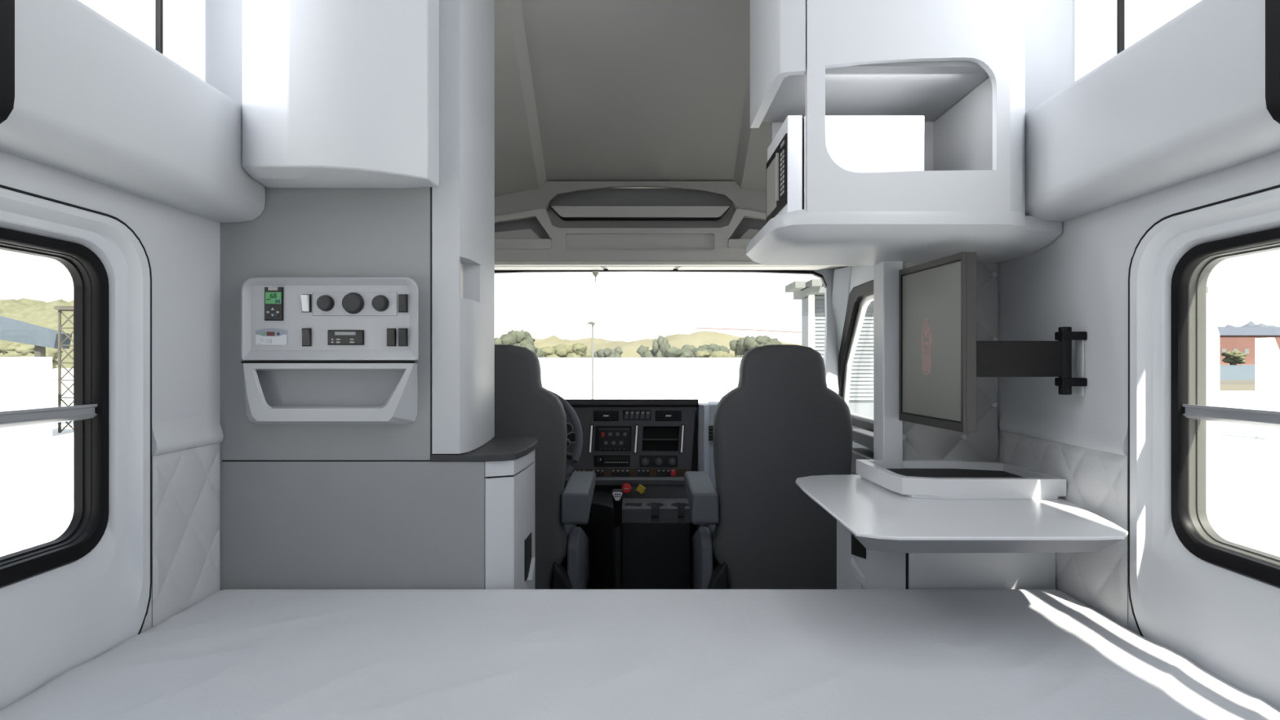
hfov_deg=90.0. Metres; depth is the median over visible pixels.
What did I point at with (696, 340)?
hillside
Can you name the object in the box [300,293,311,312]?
rocker switch
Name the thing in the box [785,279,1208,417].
building
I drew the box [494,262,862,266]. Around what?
trim
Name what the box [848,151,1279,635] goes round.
wall
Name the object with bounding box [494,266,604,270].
sun visor
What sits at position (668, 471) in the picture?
toggle switch
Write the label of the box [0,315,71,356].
canopy
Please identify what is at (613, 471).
toggle switch
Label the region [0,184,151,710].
trim
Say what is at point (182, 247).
wall
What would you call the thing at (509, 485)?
base cabinet
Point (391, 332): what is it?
rocker switch
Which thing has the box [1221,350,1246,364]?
tree
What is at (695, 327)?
cable
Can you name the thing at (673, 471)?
toggle switch
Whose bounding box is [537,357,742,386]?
wall
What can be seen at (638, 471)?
toggle switch
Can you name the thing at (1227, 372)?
river
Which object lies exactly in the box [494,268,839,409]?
window
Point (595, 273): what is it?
sensor mount
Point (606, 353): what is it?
tree
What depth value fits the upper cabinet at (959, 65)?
1.50 m
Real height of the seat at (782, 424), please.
1.218 m
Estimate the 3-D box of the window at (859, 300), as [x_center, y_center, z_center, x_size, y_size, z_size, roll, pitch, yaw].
[1.062,-0.022,2.849,0.054,0.685,1.199,0,0,0]
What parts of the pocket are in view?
plate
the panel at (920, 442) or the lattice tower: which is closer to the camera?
the panel at (920, 442)
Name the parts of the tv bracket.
arm, wall plate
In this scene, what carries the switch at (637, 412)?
attached to the dashboard
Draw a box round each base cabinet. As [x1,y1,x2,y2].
[484,449,535,589]
[836,520,1055,589]
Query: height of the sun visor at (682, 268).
0.024 m
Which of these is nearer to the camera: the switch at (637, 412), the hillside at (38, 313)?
the switch at (637, 412)
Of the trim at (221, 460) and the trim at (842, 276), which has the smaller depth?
the trim at (221, 460)
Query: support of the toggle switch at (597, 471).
attached to the dashboard
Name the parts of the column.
recess plate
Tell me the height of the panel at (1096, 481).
0.453 m
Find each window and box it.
[0,226,108,587]
[78,0,204,80]
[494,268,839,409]
[838,280,873,431]
[1075,0,1201,80]
[1171,226,1279,587]
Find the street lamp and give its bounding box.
[586,321,595,399]
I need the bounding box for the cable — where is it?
[695,327,801,333]
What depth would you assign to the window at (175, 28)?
1.41 m
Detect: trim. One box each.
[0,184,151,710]
[151,413,223,456]
[204,0,242,105]
[221,460,430,461]
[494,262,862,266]
[603,266,846,269]
[831,266,852,352]
[999,406,1128,456]
[1025,0,1075,112]
[1128,184,1279,710]
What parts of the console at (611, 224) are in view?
panel, recess panel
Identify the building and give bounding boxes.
[0,356,52,438]
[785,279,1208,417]
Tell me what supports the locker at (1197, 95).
attached to the wall at (1078, 281)
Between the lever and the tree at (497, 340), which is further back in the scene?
the tree at (497, 340)
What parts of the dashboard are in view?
bar seat, brake valve knob, bar seat, brake valve knob, knob, panel, climate panel, knob, knob, bar seat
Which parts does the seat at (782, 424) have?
armrest, seat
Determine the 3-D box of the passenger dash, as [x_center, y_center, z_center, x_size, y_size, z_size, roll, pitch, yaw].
[0.636,0.668,3.246,0.688,0.904,0.167,0,0,0]
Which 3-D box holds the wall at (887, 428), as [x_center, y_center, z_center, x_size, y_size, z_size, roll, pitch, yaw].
[0.729,0.430,1.880,0.057,1.460,0.080,0,0,0]
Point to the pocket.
(277, 392)
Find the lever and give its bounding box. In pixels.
[611,488,623,589]
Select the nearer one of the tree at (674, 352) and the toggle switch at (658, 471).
the toggle switch at (658, 471)
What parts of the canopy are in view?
post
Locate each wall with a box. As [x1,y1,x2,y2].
[0,151,221,634]
[219,186,487,591]
[494,181,766,216]
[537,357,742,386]
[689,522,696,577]
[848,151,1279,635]
[873,261,902,468]
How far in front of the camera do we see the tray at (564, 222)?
3.00 m
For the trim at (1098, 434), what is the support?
attached to the wall at (1078, 281)
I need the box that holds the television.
[898,251,976,432]
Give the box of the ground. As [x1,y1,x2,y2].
[0,368,1279,556]
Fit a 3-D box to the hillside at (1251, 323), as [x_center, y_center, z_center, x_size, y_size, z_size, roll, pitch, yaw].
[385.000,-13.676,490.000,270.000,32.751,140.000,0,0,0]
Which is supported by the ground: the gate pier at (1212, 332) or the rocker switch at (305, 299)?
the gate pier at (1212, 332)
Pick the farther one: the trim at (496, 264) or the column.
the trim at (496, 264)
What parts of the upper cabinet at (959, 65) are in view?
aisle panel, panel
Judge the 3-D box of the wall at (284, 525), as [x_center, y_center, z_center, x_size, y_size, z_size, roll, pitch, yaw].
[-0.740,-0.145,1.620,0.701,2.610,0.040,0,0,0]
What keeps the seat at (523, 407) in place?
on the floor
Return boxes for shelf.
[642,439,678,439]
[746,208,1062,265]
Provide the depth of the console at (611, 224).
3.02 m
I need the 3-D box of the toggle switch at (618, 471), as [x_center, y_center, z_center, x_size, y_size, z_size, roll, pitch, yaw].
[-0.109,0.560,3.184,0.021,0.033,0.008,0,0,0]
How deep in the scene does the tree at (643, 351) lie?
111.29 m
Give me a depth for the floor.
3.30 m
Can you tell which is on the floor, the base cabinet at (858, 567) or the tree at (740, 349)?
the base cabinet at (858, 567)
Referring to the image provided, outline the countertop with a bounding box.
[430,436,537,462]
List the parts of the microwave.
door glass, door, handle, frame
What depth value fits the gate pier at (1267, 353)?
20.00 m
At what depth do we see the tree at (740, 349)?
129.25 m
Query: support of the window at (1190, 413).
in the wall at (1078, 281)
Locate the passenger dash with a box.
[696,401,719,530]
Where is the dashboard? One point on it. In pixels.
(650, 443)
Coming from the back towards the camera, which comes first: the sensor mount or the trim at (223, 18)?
the sensor mount
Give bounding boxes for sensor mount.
[592,271,599,282]
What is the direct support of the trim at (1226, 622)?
attached to the wall at (1078, 281)
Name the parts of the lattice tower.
post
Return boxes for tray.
[547,205,733,239]
[622,498,691,522]
[856,459,1066,499]
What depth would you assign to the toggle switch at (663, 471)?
3.18 m
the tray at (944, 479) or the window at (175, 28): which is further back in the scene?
the tray at (944, 479)
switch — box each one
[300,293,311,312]
[301,328,311,346]
[386,328,395,346]
[398,293,408,312]
[398,328,408,346]
[595,469,599,475]
[600,469,604,475]
[611,469,615,475]
[616,469,620,475]
[620,469,625,475]
[624,410,629,418]
[625,469,629,475]
[629,410,634,418]
[635,410,639,418]
[636,469,640,475]
[640,410,644,418]
[641,469,645,475]
[645,410,650,418]
[645,469,649,475]
[656,469,661,475]
[661,469,666,475]
[666,469,670,475]
[671,469,675,475]
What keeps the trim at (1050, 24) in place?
attached to the wall at (1078, 281)
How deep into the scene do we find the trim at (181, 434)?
1.47 m
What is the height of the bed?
0.605 m
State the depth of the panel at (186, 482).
1.47 m
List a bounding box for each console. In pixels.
[494,187,766,262]
[576,491,691,589]
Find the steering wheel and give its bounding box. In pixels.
[548,390,582,480]
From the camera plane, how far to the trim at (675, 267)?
3.27 m
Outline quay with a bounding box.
[1219,380,1254,391]
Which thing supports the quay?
on the ground
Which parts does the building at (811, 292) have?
corner post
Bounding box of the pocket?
[240,360,417,424]
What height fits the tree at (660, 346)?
6.838 m
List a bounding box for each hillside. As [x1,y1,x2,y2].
[0,297,73,368]
[533,331,801,357]
[1226,320,1275,326]
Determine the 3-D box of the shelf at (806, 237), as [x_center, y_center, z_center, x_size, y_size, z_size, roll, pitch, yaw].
[0.682,-0.318,1.704,0.728,0.068,0.431,0,0,0]
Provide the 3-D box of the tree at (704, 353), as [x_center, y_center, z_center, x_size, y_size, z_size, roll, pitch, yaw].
[11.798,0.471,99.916,7.096,4.058,5.144,0,0,0]
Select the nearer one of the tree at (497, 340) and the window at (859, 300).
the window at (859, 300)
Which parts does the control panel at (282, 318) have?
thermostat plate, knob, knob, knob plate, knob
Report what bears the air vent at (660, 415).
attached to the dashboard
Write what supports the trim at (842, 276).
attached to the wall at (1078, 281)
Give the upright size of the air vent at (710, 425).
0.094 m
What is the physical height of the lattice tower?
4.364 m
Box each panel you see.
[152,443,219,626]
[240,277,417,360]
[902,262,999,462]
[1003,431,1127,627]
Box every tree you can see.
[0,339,63,368]
[494,333,506,344]
[501,329,543,357]
[540,342,586,357]
[584,348,591,357]
[595,346,622,357]
[636,345,673,357]
[652,334,670,357]
[665,346,712,357]
[681,343,729,353]
[694,350,735,357]
[728,337,748,357]
[742,335,782,350]
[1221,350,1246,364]
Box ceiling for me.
[494,0,871,295]
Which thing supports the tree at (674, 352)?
on the ground
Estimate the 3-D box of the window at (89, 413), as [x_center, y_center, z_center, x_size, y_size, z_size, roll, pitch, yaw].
[-1.104,0.080,0.552,0.048,0.610,1.504,0,0,0]
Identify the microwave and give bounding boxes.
[766,115,924,222]
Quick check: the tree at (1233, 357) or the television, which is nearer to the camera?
the television
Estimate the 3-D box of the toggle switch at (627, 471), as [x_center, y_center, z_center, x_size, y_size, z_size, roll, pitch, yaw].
[-0.061,0.560,3.184,0.021,0.033,0.008,0,0,0]
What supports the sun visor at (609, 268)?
attached to the wall at (526, 200)
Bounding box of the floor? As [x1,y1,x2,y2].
[689,577,693,589]
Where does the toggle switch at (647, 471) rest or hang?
attached to the dashboard
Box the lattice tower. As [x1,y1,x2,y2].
[53,306,73,432]
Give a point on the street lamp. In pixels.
(590, 322)
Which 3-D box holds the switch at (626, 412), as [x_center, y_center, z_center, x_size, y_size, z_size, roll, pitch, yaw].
[-0.066,0.274,3.194,0.026,0.041,0.006,0,0,0]
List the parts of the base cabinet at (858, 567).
door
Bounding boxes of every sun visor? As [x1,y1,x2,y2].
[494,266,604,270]
[605,266,675,270]
[677,266,830,270]
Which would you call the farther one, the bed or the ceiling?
the ceiling
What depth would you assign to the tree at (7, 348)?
79.17 m
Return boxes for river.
[1219,364,1254,380]
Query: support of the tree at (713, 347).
on the ground
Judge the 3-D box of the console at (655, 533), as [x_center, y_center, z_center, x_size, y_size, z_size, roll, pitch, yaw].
[-0.053,0.900,2.961,0.573,0.520,0.418,0,0,0]
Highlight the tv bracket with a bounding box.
[976,326,1087,395]
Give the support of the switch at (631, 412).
attached to the dashboard
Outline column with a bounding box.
[431,0,494,453]
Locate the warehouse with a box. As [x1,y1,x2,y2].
[1217,326,1279,364]
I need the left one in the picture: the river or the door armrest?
the door armrest
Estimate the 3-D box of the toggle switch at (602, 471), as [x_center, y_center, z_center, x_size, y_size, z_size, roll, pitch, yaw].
[-0.186,0.560,3.184,0.020,0.033,0.008,0,0,0]
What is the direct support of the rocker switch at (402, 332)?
attached to the control panel at (282, 318)
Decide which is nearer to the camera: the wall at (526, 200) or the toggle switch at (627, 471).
the wall at (526, 200)
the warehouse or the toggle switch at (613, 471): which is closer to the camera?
the toggle switch at (613, 471)
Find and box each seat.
[494,344,595,589]
[684,344,853,589]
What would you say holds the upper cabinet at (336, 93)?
attached to the wall at (284, 525)
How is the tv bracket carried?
attached to the wall at (1078, 281)
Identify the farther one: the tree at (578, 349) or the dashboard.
the tree at (578, 349)
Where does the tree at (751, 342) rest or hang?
on the ground
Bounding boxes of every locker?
[0,0,265,222]
[1025,0,1279,222]
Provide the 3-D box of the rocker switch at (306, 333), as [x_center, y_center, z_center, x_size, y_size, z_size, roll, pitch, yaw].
[-0.819,-0.056,1.567,0.022,0.044,0.013,0,0,0]
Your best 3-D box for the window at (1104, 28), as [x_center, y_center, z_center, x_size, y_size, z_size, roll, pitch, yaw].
[1.038,-1.005,0.615,0.020,0.790,1.830,0,0,0]
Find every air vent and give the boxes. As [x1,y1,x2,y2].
[593,410,618,421]
[655,410,681,421]
[708,423,713,442]
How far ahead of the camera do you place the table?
1.35 m
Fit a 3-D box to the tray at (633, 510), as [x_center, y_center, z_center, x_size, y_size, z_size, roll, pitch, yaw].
[0.078,0.670,2.856,0.310,0.060,0.208,0,0,0]
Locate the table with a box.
[795,474,1128,553]
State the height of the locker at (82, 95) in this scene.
0.267 m
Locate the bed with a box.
[0,589,1279,719]
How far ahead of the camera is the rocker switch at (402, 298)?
1.57 m
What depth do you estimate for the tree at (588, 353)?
124.15 m
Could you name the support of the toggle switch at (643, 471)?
attached to the dashboard
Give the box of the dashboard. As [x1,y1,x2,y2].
[564,399,698,498]
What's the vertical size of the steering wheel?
0.476 m
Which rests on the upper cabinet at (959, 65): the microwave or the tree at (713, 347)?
the microwave
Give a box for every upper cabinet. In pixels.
[242,0,439,188]
[746,0,1062,265]
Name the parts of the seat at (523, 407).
seat, armrest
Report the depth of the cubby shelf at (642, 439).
3.20 m
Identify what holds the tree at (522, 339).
on the ground
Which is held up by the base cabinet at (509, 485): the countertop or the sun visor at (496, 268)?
the countertop
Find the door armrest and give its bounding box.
[851,428,873,475]
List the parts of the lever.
knob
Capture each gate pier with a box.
[1206,318,1219,439]
[1254,337,1279,439]
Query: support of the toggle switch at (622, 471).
attached to the dashboard
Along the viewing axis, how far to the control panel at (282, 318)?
1.57 m

